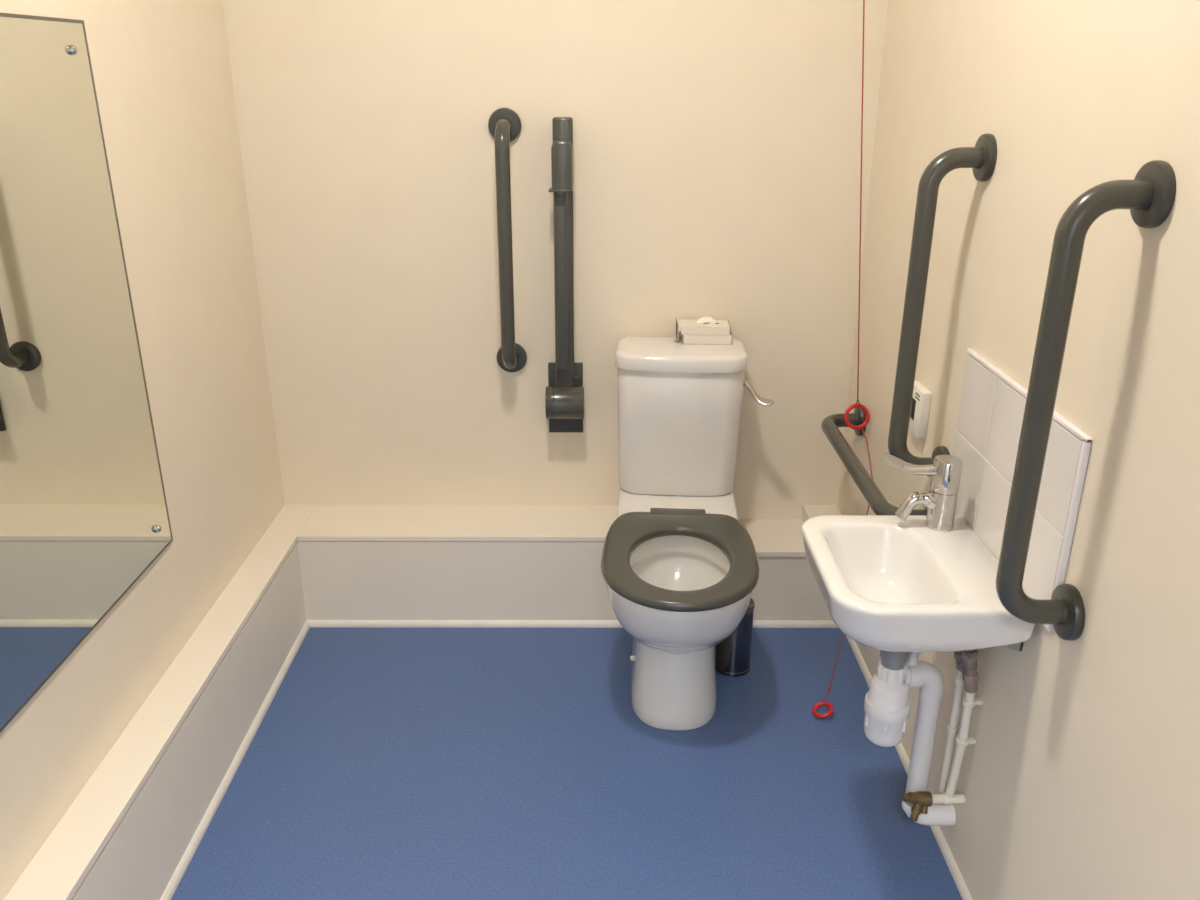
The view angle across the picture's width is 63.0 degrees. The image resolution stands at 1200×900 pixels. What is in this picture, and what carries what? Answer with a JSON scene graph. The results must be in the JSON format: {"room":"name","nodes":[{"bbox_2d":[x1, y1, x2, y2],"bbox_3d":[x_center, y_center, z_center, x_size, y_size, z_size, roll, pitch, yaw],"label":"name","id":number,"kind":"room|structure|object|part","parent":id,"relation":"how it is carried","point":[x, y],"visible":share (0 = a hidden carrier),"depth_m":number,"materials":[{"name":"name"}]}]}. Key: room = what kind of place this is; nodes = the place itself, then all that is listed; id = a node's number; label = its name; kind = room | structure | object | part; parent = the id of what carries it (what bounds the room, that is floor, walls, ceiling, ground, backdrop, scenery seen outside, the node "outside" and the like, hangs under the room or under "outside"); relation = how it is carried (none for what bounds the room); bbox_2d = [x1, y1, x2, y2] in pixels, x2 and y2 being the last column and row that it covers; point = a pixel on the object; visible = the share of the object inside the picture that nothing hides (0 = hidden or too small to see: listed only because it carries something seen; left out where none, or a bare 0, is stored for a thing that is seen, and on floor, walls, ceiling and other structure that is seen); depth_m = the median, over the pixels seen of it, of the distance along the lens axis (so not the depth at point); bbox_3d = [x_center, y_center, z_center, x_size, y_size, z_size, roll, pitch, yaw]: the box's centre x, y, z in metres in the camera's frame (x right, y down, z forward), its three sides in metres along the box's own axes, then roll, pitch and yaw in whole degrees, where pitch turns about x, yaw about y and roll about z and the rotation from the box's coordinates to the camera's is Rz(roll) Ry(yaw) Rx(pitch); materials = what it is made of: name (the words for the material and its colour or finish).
{"room":"public restroom","nodes":[
{"label":"public restroom","id":0,"kind":"room"},
{"bbox_2d":[0,0,284,899],"bbox_3d":[-0.991,-0.242,1.188,0.100,2.620,2.999,0,21,0],"label":"wall","id":1,"kind":"structure","parent":0,"point":[161,69],"depth_m":2.15,"materials":[{"name":"paint"}]},
{"bbox_2d":[0,13,172,732],"bbox_3d":[-0.932,-0.051,1.350,0.016,1.048,1.320,0,21,0],"label":"wall mirror","id":2,"kind":"object","parent":1,"relation":"attached to","point":[84,514],"visible":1,"depth_m":1.70,"materials":[{"name":"clear glass"}]},
{"bbox_2d":[4,504,316,899],"bbox_3d":[-0.896,0.716,1.562,0.098,0.016,2.999,0,21,0],"label":"ledge","id":3,"kind":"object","parent":1,"relation":"attached to","point":[66,857],"depth_m":1.94,"materials":[{"name":"beige laminate"}]},
{"bbox_2d":[72,542,305,899],"bbox_3d":[-0.897,0.853,1.616,0.096,0.269,2.999,0,21,0],"label":"boxing panel","id":4,"kind":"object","parent":1,"relation":"attached to","point":[146,848],"depth_m":2.08,"materials":[{"name":"beige laminate"}]},
{"bbox_2d":[160,620,309,899],"bbox_3d":[-0.844,1.009,1.561,0.011,0.018,2.782,0,21,0],"label":"baseboard","id":5,"kind":"structure","parent":1,"relation":"attached to","point":[194,843],"depth_m":2.24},
{"bbox_2d":[222,0,887,518],"bbox_3d":[-0.113,-0.803,2.637,1.871,2.620,0.100,0,21,0],"label":"wall","id":6,"kind":"structure","parent":0,"point":[717,143],"depth_m":2.65,"materials":[{"name":"paint"}]},
{"bbox_2d":[297,541,617,619],"bbox_3d":[-0.325,0.347,2.915,1.060,0.272,0.216,0,21,0],"label":"boxing panel","id":7,"kind":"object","parent":6,"relation":"attached to","point":[342,580],"depth_m":2.81,"materials":[{"name":"beige laminate"}]},
{"bbox_2d":[297,504,617,541],"bbox_3d":[-0.324,0.212,2.861,1.059,0.016,0.218,0,21,0],"label":"trim","id":8,"kind":"structure","parent":6,"relation":"attached to","point":[483,523],"depth_m":2.83,"materials":[{"name":"beige laminate"}]},
{"bbox_2d":[488,108,526,371],"bbox_3d":[-0.249,-0.535,2.620,0.086,0.714,0.124,0,21,0],"label":"grab rail","id":9,"kind":"object","parent":6,"relation":"attached to","point":[504,124],"visible":1,"depth_m":2.56,"materials":[{"name":"grey plastic"}]},
{"bbox_2d":[545,117,583,431],"bbox_3d":[-0.098,-0.443,2.664,0.108,0.875,0.112,0,21,0],"label":"grab rail","id":10,"kind":"object","parent":6,"relation":"attached to","point":[564,395],"visible":1,"depth_m":2.66,"materials":[{"name":"grey plastic"}]},
{"bbox_3d":[-0.105,-0.487,2.630,0.034,0.565,0.028,0,21,0],"label":"support leg","id":11,"kind":"part","parent":10,"relation":"part of","materials":[{"name":"grey plastic"}]},
{"bbox_3d":[-0.098,-0.508,2.656,0.052,0.747,0.035,0,21,0],"label":"arm","id":12,"kind":"part","parent":10,"relation":"part of","materials":[{"name":"grey plastic"}]},
{"bbox_3d":[-0.099,-0.151,2.830,0.099,0.210,0.014,0,21,0],"label":"wall plate","id":13,"kind":"part","parent":10,"relation":"part of","materials":[{"name":"grey plastic"}]},
{"bbox_2d":[307,620,837,627],"bbox_3d":[-0.067,0.507,2.857,1.573,0.018,0.011,0,21,0],"label":"baseboard","id":14,"kind":"structure","parent":6,"relation":"attached to","point":[313,623],"depth_m":2.85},
{"bbox_2d":[738,519,805,556],"bbox_3d":[0.463,0.257,2.882,0.514,0.016,0.218,0,21,0],"label":"ledge","id":15,"kind":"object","parent":6,"relation":"attached to","point":[770,537],"depth_m":2.87,"materials":[{"name":"beige laminate"}]},
{"bbox_2d":[751,557,832,619],"bbox_3d":[0.462,0.370,2.929,0.514,0.226,0.212,0,21,0],"label":"panel","id":16,"kind":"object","parent":6,"relation":"attached to","point":[786,588],"depth_m":2.83,"materials":[{"name":"beige laminate"}]},
{"bbox_2d":[171,627,961,899],"bbox_3d":[-0.008,1.318,0.943,4.400,0.100,4.799,0,21,0],"label":"floor","id":17,"kind":"structure","parent":0,"point":[384,763],"depth_m":2.24,"materials":[{"name":"blue plastic"}]},
{"bbox_2d":[601,337,773,729],"bbox_3d":[0.234,0.210,2.522,0.451,0.819,0.837,1,21,3],"label":"toilet","id":18,"kind":"object","parent":17,"relation":"on","point":[680,568],"visible":1,"depth_m":2.53,"materials":[{"name":"white ceramic"},{"name":"dark grey plastic"},{"name":"water"}]},
{"bbox_3d":[0.191,0.258,2.357,0.374,0.023,0.478,1,21,3],"label":"seat","id":19,"kind":"part","parent":18,"relation":"part of","materials":[{"name":"grey plastic"}]},
{"bbox_3d":[0.220,-0.261,2.664,0.353,0.042,0.219,1,21,3],"label":"cistern lid","id":20,"kind":"part","parent":18,"relation":"part of","materials":[{"name":"white ceramic"}]},
{"bbox_2d":[676,316,730,340],"bbox_3d":[0.284,-0.339,2.704,0.145,0.061,0.082,1,21,2],"label":"tissue box","id":21,"kind":"object","parent":18,"relation":"on","point":[705,325],"visible":1,"depth_m":2.67,"materials":[{"name":"beige cardboard"}]},
{"bbox_2d":[681,330,731,344],"bbox_3d":[0.295,-0.315,2.709,0.135,0.026,0.080,1,21,2],"label":"carton","id":22,"kind":"object","parent":18,"relation":"on","point":[686,339],"visible":0.74,"depth_m":2.67,"materials":[{"name":"beige cardboard"}]},
{"bbox_3d":[0.427,-0.159,2.664,0.101,0.067,0.032,12,24,27],"label":"flush lever","id":23,"kind":"part","parent":18,"relation":"part of","materials":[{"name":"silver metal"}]},
{"bbox_2d":[715,598,754,676],"bbox_3d":[0.361,0.490,2.631,0.099,0.218,0.099,0,21,0],"label":"toilet brush holder","id":24,"kind":"object","parent":17,"relation":"on","point":[733,654],"visible":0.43,"depth_m":2.61,"materials":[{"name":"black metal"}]},
{"bbox_2d":[838,0,1199,899],"bbox_3d":[0.780,-0.238,1.198,0.100,2.620,2.999,0,21,0],"label":"wall","id":25,"kind":"structure","parent":0,"point":[1079,779],"depth_m":1.49,"materials":[{"name":"paint"}]},
{"bbox_2d":[802,505,842,522],"bbox_3d":[0.667,0.227,2.874,0.105,0.048,0.213,0,21,0],"label":"trim","id":26,"kind":"structure","parent":25,"relation":"attached to","point":[809,511],"depth_m":2.93,"materials":[{"name":"beige laminate"}]},
{"bbox_2d":[821,408,926,514],"bbox_3d":[0.660,0.032,2.399,0.124,0.086,0.716,0,21,0],"label":"grab rail","id":27,"kind":"object","parent":25,"relation":"attached to","point":[874,497],"visible":0.52,"depth_m":2.37,"materials":[{"name":"grey plastic"}]},
{"bbox_2d":[846,636,972,899],"bbox_3d":[0.720,1.013,1.569,0.011,0.018,2.782,0,21,0],"label":"baseboard","id":28,"kind":"structure","parent":25,"relation":"attached to","point":[963,890],"depth_m":2.07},
{"bbox_2d":[801,515,1034,651],"bbox_3d":[0.552,0.253,1.788,0.326,0.126,0.374,0,21,0],"label":"washbasin","id":29,"kind":"object","parent":25,"relation":"attached to","point":[892,583],"visible":0.93,"depth_m":1.74,"materials":[{"name":"white ceramic"}]},
{"bbox_2d":[864,650,955,825],"bbox_3d":[0.621,0.534,1.929,0.206,0.503,0.086,0,21,0],"label":"trap","id":30,"kind":"object","parent":29,"relation":"attached to","point":[887,706],"visible":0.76,"depth_m":1.89,"materials":[{"name":"white plastic"}]},
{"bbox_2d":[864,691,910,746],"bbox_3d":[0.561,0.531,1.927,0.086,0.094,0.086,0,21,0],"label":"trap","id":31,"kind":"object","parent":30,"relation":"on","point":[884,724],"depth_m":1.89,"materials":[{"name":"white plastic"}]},
{"bbox_2d":[883,453,962,530],"bbox_3d":[0.605,0.077,1.861,0.150,0.147,0.052,0,21,0],"label":"tap","id":32,"kind":"object","parent":29,"relation":"on","point":[940,501],"visible":1,"depth_m":1.84,"materials":[{"name":"silver metal"}]},
{"bbox_3d":[0.582,0.029,1.842,0.104,0.042,0.029,0,21,0],"label":"lever","id":33,"kind":"part","parent":32,"relation":"part of","materials":[{"name":"silver metal"}]},
{"bbox_3d":[0.612,0.105,1.872,0.089,0.058,0.035,0,21,0],"label":"spout","id":34,"kind":"part","parent":32,"relation":"part of","materials":[{"name":"silver metal"}]},
{"bbox_2d":[909,381,931,437],"bbox_3d":[0.713,-0.092,2.197,0.022,0.106,0.094,0,21,0],"label":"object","id":35,"kind":"object","parent":25,"relation":"attached to","point":[921,399],"visible":0.69,"depth_m":2.16,"materials":[{"name":"white plastic"}]},
{"bbox_3d":[0.703,-0.096,2.209,0.002,0.046,0.048,0,21,0],"label":"panel","id":36,"kind":"part","parent":35,"relation":"part of","materials":[{"name":"black plastic"}]},
{"bbox_2d":[902,791,964,821],"bbox_3d":[0.662,0.708,1.948,0.122,0.054,0.040,0,21,0],"label":"valve","id":37,"kind":"object","parent":25,"relation":"attached to","point":[921,800],"visible":1,"depth_m":1.94,"materials":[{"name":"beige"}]},
{"bbox_2d":[888,134,996,464],"bbox_3d":[0.664,-0.257,1.948,0.124,0.711,0.086,0,21,0],"label":"grab rail","id":38,"kind":"object","parent":25,"relation":"attached to","point":[981,158],"visible":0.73,"depth_m":1.90,"materials":[{"name":"grey plastic"}]},
{"bbox_2d":[938,651,963,792],"bbox_3d":[0.694,0.476,1.912,0.060,0.450,0.037,0,21,0],"label":"supply pipe","id":39,"kind":"object","parent":25,"relation":"attached to","point":[952,728],"visible":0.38,"depth_m":1.93,"materials":[{"name":"beige plastic"}]},
{"bbox_2d":[945,649,982,798],"bbox_3d":[0.695,0.492,1.868,0.059,0.420,0.034,-5,22,-12],"label":"supply pipe","id":40,"kind":"object","parent":25,"relation":"attached to","point":[970,676],"visible":0.84,"depth_m":1.86,"materials":[{"name":"beige plastic"}]},
{"bbox_2d":[1008,642,1022,650],"bbox_3d":[0.701,0.323,1.688,0.050,0.042,0.022,0,21,0],"label":"wall bracket","id":41,"kind":"object","parent":25,"relation":"attached to","point":[1017,646],"visible":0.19,"depth_m":1.68,"materials":[{"name":"silver metal"}]},
{"bbox_2d":[952,349,1091,631],"bbox_3d":[0.721,0.046,1.737,0.011,0.331,0.499,0,21,0],"label":"tile backsplash","id":42,"kind":"structure","parent":25,"relation":"attached to","point":[992,403],"depth_m":1.72,"materials":[{"name":"white tile"}]},
{"bbox_2d":[996,160,1175,639],"bbox_3d":[0.666,-0.042,1.396,0.124,0.713,0.086,0,21,0],"label":"grab rail","id":43,"kind":"object","parent":25,"relation":"attached to","point":[1150,197],"visible":1,"depth_m":1.36,"materials":[{"name":"grey plastic"}]},
{"bbox_3d":[0.003,-1.217,-0.046,4.400,0.100,4.799,0,21,0],"label":"ceiling","id":44,"kind":"structure","parent":0,"visible":0},
{"bbox_2d":[812,0,872,717],"bbox_3d":[0.591,-0.627,2.191,0.194,2.617,0.461,7,22,16],"label":"pull cord","id":45,"kind":"object","parent":44,"relation":"hanging from","point":[867,416],"visible":0.96,"depth_m":2.47,"materials":[{"name":"red fabric"}]},
{"bbox_3d":[0.659,0.290,2.542,0.052,0.608,0.396,7,22,17],"label":"cord","id":46,"kind":"part","parent":45,"relation":"part of","materials":[{"name":"red fabric"}]},
{"bbox_3d":[0.598,-1.006,2.190,0.194,1.910,0.014,-12,24,-29],"label":"cord","id":47,"kind":"part","parent":45,"relation":"part of","materials":[{"name":"red fabric"}]}
]}

